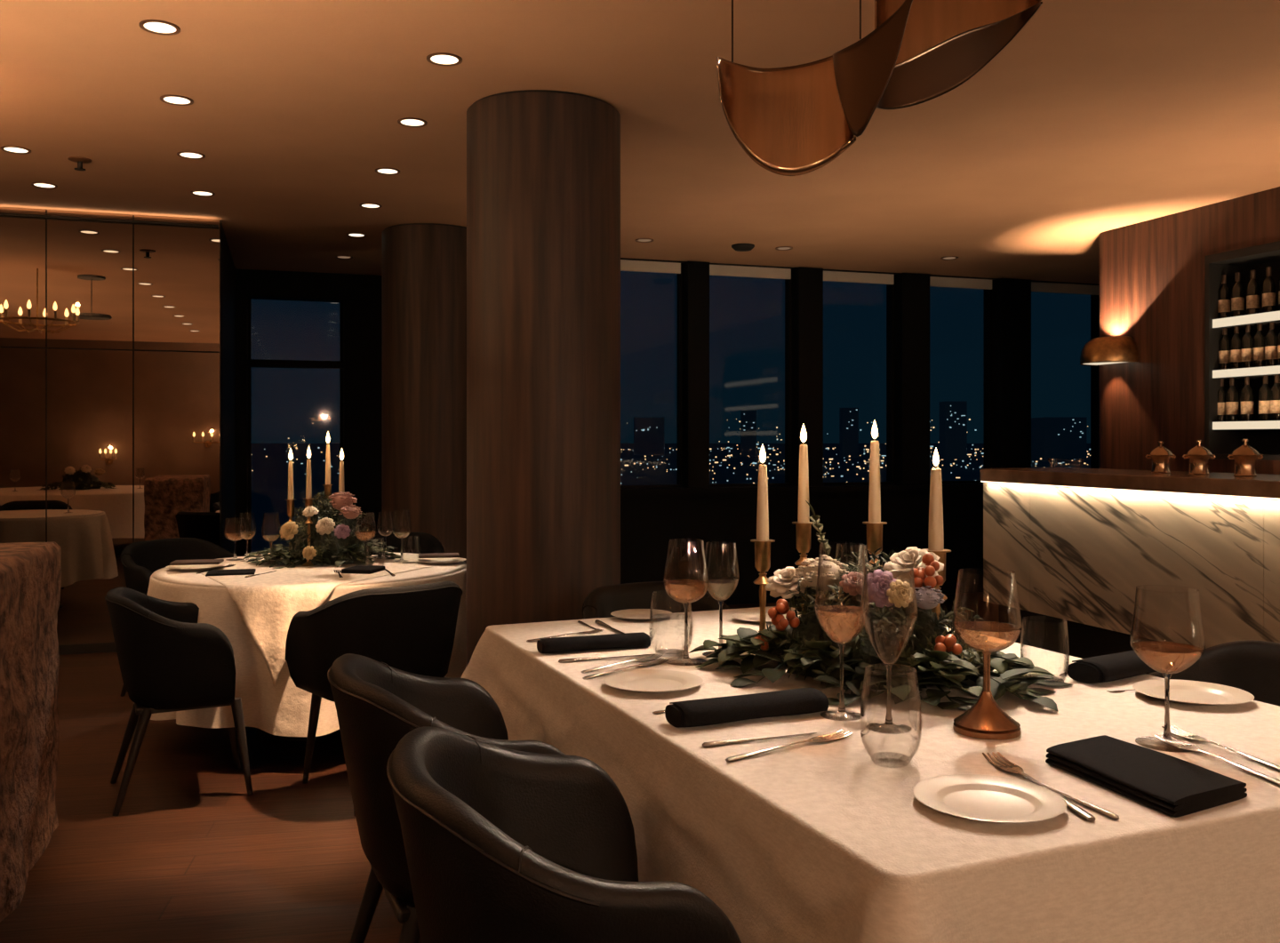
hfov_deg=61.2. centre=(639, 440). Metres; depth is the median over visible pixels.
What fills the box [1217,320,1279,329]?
shelf
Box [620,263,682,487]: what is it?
window
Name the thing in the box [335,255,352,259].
recessed light
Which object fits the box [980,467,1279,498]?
countertop
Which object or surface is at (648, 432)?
building
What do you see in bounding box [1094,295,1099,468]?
window
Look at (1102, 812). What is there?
table knife
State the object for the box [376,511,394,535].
bowl
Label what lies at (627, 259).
wall header
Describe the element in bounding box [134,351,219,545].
mirror panel
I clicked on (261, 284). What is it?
wall
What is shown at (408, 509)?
bowl
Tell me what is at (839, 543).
wine glass
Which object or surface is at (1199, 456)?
lantern
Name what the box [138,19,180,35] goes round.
recessed light
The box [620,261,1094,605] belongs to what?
wall
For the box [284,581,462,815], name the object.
tub chair
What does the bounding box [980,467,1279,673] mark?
bar counter
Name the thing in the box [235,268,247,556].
wall
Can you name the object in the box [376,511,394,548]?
wine glass
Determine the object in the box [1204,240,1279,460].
cabinet
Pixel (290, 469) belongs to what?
taper candle
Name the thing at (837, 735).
fork
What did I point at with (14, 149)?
recessed light
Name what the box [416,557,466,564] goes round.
plate
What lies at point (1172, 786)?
folded napkin
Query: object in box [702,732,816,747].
table knife
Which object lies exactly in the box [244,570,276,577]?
table knife
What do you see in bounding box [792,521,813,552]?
cup
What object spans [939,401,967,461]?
building
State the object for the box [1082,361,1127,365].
diffuser
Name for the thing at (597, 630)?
fork
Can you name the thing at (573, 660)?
table knife
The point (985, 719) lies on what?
wine glass
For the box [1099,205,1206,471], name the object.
wall
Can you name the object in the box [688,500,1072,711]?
flower arrangement
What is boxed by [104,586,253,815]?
tub chair
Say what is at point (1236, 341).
wine bottle
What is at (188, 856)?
floor
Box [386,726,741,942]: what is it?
tub chair
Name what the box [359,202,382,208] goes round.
recessed light
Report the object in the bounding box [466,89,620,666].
column
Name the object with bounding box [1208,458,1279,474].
wall
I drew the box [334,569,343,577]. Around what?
fork
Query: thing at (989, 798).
plate
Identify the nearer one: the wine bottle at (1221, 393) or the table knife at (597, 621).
the table knife at (597, 621)
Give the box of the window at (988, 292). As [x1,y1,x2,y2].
[929,289,991,483]
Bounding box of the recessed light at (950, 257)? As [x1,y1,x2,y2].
[940,256,958,260]
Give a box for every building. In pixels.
[633,417,663,455]
[740,410,756,456]
[839,408,858,457]
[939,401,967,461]
[1031,417,1086,460]
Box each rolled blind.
[620,259,680,273]
[709,264,791,279]
[823,270,893,284]
[929,276,991,289]
[1031,281,1099,295]
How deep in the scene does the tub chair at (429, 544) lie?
6.26 m
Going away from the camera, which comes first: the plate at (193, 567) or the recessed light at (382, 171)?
the plate at (193, 567)
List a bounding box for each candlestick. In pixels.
[285,499,295,563]
[301,498,314,566]
[322,484,333,498]
[750,539,775,632]
[792,521,813,615]
[862,521,887,569]
[924,548,951,619]
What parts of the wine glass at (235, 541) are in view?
stem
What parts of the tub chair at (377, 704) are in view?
leg, seat, seat frame, leg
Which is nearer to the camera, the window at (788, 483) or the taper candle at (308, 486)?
the taper candle at (308, 486)
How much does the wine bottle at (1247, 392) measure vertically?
0.267 m
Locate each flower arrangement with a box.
[243,491,401,568]
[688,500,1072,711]
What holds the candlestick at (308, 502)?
on the cloth overlay
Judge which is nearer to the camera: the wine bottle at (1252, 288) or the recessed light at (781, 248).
the wine bottle at (1252, 288)
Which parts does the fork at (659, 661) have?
handle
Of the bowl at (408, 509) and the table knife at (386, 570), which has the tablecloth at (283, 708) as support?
the table knife at (386, 570)
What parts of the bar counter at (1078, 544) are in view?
marble panel, marble panel, marble panel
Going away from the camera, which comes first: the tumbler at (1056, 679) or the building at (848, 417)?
the tumbler at (1056, 679)
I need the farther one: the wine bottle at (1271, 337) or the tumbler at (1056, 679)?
the wine bottle at (1271, 337)
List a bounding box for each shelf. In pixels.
[1213,365,1279,378]
[1213,420,1279,430]
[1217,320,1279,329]
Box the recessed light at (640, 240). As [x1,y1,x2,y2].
[635,238,653,242]
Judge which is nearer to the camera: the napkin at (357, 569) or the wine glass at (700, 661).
the wine glass at (700, 661)
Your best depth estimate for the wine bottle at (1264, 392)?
6.28 m
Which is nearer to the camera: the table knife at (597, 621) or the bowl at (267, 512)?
the table knife at (597, 621)
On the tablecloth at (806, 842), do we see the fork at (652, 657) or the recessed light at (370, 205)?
the fork at (652, 657)
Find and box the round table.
[256,728,341,740]
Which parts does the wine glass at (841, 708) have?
stem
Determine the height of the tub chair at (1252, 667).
0.803 m
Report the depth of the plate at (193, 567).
4.97 m
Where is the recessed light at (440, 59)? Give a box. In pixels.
[426,52,462,65]
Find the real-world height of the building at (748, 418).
135.657 m
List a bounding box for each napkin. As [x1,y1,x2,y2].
[169,559,223,565]
[205,568,255,576]
[341,565,385,574]
[418,552,459,558]
[536,632,650,653]
[664,688,828,727]
[1045,735,1247,817]
[1066,644,1195,683]
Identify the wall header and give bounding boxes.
[620,257,1099,285]
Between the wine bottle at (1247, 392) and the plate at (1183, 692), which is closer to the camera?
the plate at (1183, 692)
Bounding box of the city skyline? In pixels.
[251,443,1090,552]
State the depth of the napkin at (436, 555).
5.18 m
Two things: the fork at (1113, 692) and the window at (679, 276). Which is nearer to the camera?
the fork at (1113, 692)
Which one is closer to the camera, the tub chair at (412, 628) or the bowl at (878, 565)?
the bowl at (878, 565)
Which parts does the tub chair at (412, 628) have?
leg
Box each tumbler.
[365,537,384,566]
[400,536,420,563]
[648,590,693,658]
[860,664,921,766]
[1019,616,1069,686]
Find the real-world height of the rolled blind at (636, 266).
0.084 m
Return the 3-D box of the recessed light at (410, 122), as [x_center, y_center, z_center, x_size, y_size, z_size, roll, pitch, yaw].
[-1.023,-1.432,4.869,0.132,0.005,0.132,0,0,0]
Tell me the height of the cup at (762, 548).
0.085 m
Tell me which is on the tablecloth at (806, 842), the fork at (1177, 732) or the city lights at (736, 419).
the fork at (1177, 732)
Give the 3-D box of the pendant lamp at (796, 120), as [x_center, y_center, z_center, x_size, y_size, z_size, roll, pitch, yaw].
[0.569,-1.032,2.493,0.797,0.805,0.508,0,0,0]
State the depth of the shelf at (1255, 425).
6.36 m
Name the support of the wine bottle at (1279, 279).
on the cabinet
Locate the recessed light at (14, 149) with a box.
[0,145,31,153]
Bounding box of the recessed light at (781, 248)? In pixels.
[775,246,792,250]
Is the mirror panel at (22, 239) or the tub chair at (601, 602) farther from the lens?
the mirror panel at (22, 239)
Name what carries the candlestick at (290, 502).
on the cloth overlay
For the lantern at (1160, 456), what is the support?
on the bar counter at (1078, 544)
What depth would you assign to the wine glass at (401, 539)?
5.28 m
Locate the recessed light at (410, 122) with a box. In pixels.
[397,117,427,127]
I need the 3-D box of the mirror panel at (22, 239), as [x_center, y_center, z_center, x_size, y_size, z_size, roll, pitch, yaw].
[-3.917,-1.005,6.643,0.467,0.852,0.169,0,0,0]
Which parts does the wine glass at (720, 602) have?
stem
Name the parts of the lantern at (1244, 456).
handle, lid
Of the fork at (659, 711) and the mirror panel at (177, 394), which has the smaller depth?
the fork at (659, 711)
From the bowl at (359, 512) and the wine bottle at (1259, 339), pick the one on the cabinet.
the wine bottle at (1259, 339)
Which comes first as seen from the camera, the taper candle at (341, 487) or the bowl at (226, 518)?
the taper candle at (341, 487)
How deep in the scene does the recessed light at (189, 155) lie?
5.43 m
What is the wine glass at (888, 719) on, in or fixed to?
on the tablecloth at (806, 842)
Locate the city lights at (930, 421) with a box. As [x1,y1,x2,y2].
[264,421,1090,483]
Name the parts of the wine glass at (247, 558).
stem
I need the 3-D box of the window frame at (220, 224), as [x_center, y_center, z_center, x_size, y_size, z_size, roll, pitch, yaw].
[-6.130,-0.052,6.055,6.806,2.765,2.407,0,0,0]
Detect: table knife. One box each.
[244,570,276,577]
[384,568,395,576]
[558,654,653,663]
[577,620,602,631]
[594,619,624,633]
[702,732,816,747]
[1023,777,1119,820]
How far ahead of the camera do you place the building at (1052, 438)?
2550.89 m
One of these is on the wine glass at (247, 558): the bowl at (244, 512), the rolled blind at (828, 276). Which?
the bowl at (244, 512)
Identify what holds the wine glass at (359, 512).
on the cloth overlay
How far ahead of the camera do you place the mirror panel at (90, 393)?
6.79 m
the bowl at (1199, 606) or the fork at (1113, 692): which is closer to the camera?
the bowl at (1199, 606)
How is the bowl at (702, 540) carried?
on the wine glass at (700, 661)
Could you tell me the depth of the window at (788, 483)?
9.02 m
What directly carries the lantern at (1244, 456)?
on the bar counter at (1078, 544)
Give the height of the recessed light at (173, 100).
0.005 m
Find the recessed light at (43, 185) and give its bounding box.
[31,182,57,188]
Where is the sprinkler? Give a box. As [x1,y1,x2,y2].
[67,156,91,170]
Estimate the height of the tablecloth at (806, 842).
0.480 m
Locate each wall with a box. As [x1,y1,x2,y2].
[222,226,235,553]
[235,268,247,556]
[247,269,343,302]
[344,273,381,533]
[620,261,1094,605]
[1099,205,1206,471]
[1206,186,1279,255]
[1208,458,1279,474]
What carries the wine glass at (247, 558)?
on the cloth overlay
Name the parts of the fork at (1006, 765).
handle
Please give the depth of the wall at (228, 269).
7.90 m
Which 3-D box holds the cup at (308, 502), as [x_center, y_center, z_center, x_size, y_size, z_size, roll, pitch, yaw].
[-1.559,0.314,5.097,0.051,0.085,0.051,0,0,0]
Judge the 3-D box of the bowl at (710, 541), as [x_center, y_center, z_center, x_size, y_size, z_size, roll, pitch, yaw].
[0.208,0.336,2.780,0.094,0.150,0.094,0,0,-40]
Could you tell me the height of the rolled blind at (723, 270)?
0.084 m
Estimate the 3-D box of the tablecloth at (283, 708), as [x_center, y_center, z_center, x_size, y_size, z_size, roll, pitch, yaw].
[-1.512,0.885,5.070,1.522,0.590,1.526,0,0,0]
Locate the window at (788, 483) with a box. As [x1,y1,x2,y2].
[709,269,791,487]
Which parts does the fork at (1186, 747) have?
handle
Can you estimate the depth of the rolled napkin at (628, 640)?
2.82 m
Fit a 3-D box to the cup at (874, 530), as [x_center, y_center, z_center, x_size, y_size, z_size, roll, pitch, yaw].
[0.629,0.261,2.900,0.064,0.085,0.064,0,0,0]
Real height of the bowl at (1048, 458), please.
0.060 m
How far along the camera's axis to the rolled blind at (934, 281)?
9.49 m
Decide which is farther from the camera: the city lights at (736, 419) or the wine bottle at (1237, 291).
the city lights at (736, 419)
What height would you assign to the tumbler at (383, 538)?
0.139 m
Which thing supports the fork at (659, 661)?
on the tablecloth at (806, 842)
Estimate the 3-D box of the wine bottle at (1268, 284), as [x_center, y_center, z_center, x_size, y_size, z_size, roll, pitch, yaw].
[3.646,-0.872,6.276,0.068,0.267,0.069,0,0,29]
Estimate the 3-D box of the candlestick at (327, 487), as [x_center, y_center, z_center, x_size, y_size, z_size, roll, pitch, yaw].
[-1.523,0.401,5.284,0.071,0.377,0.071,0,0,0]
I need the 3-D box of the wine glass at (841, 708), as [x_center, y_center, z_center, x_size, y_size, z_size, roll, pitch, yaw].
[0.403,0.377,2.161,0.108,0.344,0.108,0,0,-25]
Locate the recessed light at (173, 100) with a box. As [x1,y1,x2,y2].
[160,94,193,105]
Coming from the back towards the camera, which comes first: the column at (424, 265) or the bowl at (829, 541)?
the column at (424, 265)
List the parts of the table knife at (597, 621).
handle, blade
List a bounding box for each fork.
[196,564,235,574]
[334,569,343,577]
[526,628,603,642]
[580,654,662,673]
[582,657,668,679]
[652,710,664,714]
[725,729,852,762]
[982,752,1095,821]
[1106,689,1134,693]
[1154,734,1279,785]
[1161,725,1279,771]
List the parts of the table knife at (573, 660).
handle, blade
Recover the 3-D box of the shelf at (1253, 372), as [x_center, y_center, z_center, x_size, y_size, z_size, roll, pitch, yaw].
[3.857,-0.404,5.837,0.260,0.049,1.630,0,0,-18]
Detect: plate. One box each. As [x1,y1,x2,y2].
[165,563,224,571]
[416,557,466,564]
[603,669,703,693]
[610,608,672,620]
[732,611,786,623]
[912,774,1067,823]
[1132,679,1254,705]
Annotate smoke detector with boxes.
[731,243,754,251]
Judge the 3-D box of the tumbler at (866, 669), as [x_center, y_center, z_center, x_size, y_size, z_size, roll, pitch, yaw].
[0.427,0.469,1.845,0.102,0.161,0.102,0,0,0]
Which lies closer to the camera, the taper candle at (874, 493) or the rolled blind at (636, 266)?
the taper candle at (874, 493)
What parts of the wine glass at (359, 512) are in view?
stem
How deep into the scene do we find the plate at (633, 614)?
3.39 m
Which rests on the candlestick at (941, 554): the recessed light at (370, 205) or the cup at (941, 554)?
the cup at (941, 554)
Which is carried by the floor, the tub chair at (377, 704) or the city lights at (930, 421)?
the tub chair at (377, 704)
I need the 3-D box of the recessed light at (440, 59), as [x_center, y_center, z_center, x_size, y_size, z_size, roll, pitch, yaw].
[-0.734,-1.432,4.065,0.132,0.005,0.132,0,0,0]
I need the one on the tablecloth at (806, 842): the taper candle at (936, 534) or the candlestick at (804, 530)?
the candlestick at (804, 530)
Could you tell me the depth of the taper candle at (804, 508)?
3.03 m
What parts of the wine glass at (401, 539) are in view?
stem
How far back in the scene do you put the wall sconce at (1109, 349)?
7.15 m
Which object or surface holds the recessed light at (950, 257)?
in the ceiling
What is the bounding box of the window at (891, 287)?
[823,274,894,485]
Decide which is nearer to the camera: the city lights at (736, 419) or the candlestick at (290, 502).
the candlestick at (290, 502)
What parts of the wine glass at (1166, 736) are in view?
stem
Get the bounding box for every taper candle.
[288,448,293,499]
[305,446,311,498]
[325,432,330,484]
[338,448,344,494]
[756,445,768,540]
[797,424,809,522]
[868,421,880,522]
[928,448,943,551]
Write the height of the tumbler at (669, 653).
0.161 m
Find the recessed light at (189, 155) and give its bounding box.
[176,151,205,159]
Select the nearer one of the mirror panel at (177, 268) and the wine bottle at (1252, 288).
the wine bottle at (1252, 288)
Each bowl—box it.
[224,518,246,541]
[238,512,255,539]
[261,512,279,542]
[354,512,375,541]
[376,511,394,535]
[392,509,411,538]
[663,538,709,603]
[702,541,739,600]
[814,541,869,643]
[860,565,917,664]
[952,568,1022,652]
[1048,457,1083,469]
[1129,584,1205,673]
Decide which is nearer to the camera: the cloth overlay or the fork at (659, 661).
the fork at (659, 661)
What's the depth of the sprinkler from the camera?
5.50 m
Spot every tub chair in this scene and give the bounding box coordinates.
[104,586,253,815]
[120,537,239,696]
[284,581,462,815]
[327,653,564,942]
[361,531,444,553]
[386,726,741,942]
[581,581,733,619]
[1146,640,1279,706]
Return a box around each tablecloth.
[133,552,466,736]
[460,604,1279,942]
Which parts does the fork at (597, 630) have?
handle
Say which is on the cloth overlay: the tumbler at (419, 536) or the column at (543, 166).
the tumbler at (419, 536)
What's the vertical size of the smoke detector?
0.040 m
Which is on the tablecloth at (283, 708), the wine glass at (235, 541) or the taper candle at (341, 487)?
the wine glass at (235, 541)
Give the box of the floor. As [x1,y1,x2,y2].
[0,592,998,942]
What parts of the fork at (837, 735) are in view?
handle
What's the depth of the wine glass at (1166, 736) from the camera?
1.96 m
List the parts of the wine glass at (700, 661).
stem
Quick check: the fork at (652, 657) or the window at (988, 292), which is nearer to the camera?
the fork at (652, 657)
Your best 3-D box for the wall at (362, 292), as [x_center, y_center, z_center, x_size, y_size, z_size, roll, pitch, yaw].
[-1.909,-0.052,9.608,1.388,2.765,0.621,0,0,0]
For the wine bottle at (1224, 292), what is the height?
0.267 m
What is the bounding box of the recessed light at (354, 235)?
[346,232,366,237]
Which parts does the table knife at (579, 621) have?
handle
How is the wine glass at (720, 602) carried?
on the tablecloth at (806, 842)
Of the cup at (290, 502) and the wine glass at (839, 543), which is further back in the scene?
the cup at (290, 502)
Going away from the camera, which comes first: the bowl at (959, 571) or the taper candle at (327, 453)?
the bowl at (959, 571)
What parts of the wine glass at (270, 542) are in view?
stem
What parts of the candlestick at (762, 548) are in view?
stem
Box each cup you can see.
[285,499,295,517]
[303,498,314,508]
[750,539,775,571]
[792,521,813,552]
[862,521,887,554]
[924,548,951,585]
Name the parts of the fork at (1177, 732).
handle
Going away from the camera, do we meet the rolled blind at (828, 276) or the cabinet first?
the cabinet
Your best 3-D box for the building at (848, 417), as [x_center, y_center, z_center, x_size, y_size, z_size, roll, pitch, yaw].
[578.818,-22.401,2999.825,44.335,137.463,44.685,0,0,0]
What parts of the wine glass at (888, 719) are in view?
stem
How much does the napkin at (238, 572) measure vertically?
0.012 m
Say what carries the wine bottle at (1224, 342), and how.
on the cabinet
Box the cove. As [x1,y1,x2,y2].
[0,212,218,227]
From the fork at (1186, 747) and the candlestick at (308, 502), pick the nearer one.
the fork at (1186, 747)
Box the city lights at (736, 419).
[251,418,1090,483]
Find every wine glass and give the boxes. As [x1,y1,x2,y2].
[224,518,246,560]
[238,512,255,561]
[261,512,279,566]
[354,512,375,565]
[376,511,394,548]
[392,509,411,561]
[663,538,709,665]
[702,541,739,656]
[814,541,869,719]
[835,543,869,564]
[860,565,917,732]
[952,568,1022,739]
[1129,584,1205,752]
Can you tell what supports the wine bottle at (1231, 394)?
on the cabinet
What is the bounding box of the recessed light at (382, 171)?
[375,168,399,175]
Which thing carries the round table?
on the floor
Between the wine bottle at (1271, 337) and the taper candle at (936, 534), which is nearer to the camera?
the taper candle at (936, 534)
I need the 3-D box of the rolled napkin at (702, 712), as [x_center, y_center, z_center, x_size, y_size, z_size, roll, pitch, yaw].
[0.215,0.528,2.144,0.329,0.044,0.087,0,0,-23]
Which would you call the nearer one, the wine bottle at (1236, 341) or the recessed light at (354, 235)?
the wine bottle at (1236, 341)
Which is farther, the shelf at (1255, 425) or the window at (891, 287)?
the window at (891, 287)
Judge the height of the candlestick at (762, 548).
0.277 m
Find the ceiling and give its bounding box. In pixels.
[0,0,1279,283]
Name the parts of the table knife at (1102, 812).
blade, handle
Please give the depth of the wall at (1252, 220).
6.34 m
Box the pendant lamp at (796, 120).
[716,0,1042,175]
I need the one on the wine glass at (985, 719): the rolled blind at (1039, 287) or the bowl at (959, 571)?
the bowl at (959, 571)
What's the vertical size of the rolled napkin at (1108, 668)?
0.049 m
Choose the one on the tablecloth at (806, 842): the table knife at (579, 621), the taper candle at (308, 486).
the table knife at (579, 621)
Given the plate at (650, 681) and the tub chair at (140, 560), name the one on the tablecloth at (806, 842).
the plate at (650, 681)
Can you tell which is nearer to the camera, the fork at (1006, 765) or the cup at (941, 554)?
the fork at (1006, 765)
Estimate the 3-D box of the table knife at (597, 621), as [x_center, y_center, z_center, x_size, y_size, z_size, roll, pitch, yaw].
[-0.080,0.545,3.147,0.016,0.012,0.279,0,0,-22]
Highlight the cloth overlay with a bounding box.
[195,554,438,686]
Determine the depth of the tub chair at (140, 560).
5.76 m
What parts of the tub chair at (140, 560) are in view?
leg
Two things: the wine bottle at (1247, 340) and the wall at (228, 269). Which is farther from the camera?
the wall at (228, 269)
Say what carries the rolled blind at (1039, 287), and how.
attached to the wall at (648, 523)
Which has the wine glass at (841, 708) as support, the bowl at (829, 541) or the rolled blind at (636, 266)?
the bowl at (829, 541)
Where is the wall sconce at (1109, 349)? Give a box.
[1080,336,1138,366]
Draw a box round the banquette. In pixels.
[0,541,61,922]
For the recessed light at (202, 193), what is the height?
0.005 m
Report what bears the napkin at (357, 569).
on the cloth overlay
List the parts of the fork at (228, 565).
handle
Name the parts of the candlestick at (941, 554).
stem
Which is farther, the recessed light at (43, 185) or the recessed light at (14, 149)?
the recessed light at (43, 185)
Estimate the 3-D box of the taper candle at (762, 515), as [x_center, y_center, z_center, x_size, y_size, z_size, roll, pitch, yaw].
[0.336,0.140,2.964,0.034,0.264,0.034,0,0,0]
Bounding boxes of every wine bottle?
[1217,275,1230,319]
[1217,378,1226,421]
[1218,328,1230,369]
[1225,377,1238,421]
[1230,326,1241,368]
[1231,272,1244,317]
[1240,376,1253,421]
[1241,325,1253,367]
[1246,270,1259,314]
[1252,323,1265,367]
[1258,375,1271,420]
[1262,267,1275,312]
[1264,322,1278,366]
[1270,375,1279,420]
[1277,332,1279,365]
[1278,279,1279,311]
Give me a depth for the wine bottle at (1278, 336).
6.18 m
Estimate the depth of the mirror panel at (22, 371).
6.67 m
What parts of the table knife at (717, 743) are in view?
handle, blade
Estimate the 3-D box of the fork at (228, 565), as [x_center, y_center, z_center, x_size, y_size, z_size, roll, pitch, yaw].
[-1.938,0.585,4.944,0.035,0.010,0.310,0,0,8]
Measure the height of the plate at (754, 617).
0.013 m
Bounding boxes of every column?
[381,223,466,563]
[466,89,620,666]
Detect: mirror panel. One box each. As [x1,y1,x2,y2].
[0,207,46,347]
[0,347,46,543]
[47,209,133,350]
[47,348,133,645]
[134,215,219,351]
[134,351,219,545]
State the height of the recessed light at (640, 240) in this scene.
0.006 m
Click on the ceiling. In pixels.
(1097, 116)
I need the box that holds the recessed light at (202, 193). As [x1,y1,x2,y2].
[190,190,215,196]
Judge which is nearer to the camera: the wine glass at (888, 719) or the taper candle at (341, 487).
the wine glass at (888, 719)
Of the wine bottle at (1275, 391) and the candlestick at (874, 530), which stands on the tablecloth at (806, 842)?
the candlestick at (874, 530)
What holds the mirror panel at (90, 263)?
attached to the window frame at (220, 224)
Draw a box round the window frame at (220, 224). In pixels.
[0,209,222,547]
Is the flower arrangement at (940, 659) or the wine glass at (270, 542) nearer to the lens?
the flower arrangement at (940, 659)
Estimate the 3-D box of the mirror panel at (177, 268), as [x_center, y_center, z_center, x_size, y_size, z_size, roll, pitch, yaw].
[-2.969,-1.005,6.951,0.489,0.852,0.176,0,0,0]
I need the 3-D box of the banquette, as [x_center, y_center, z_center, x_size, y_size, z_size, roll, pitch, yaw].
[-2.084,0.838,3.148,0.823,0.983,1.222,0,0,0]
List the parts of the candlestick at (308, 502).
stem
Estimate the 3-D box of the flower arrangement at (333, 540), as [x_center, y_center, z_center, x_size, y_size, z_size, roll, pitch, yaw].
[-1.526,0.408,5.040,0.768,0.362,0.994,0,0,0]
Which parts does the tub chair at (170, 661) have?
leg, leg, seat, seat frame, leg, leg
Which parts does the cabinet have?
panel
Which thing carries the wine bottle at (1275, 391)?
on the cabinet
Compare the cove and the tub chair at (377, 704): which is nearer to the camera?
the tub chair at (377, 704)
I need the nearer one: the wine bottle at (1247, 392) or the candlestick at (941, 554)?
the candlestick at (941, 554)
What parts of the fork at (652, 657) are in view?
handle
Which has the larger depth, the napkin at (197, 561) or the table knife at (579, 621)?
the napkin at (197, 561)
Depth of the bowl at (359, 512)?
5.13 m

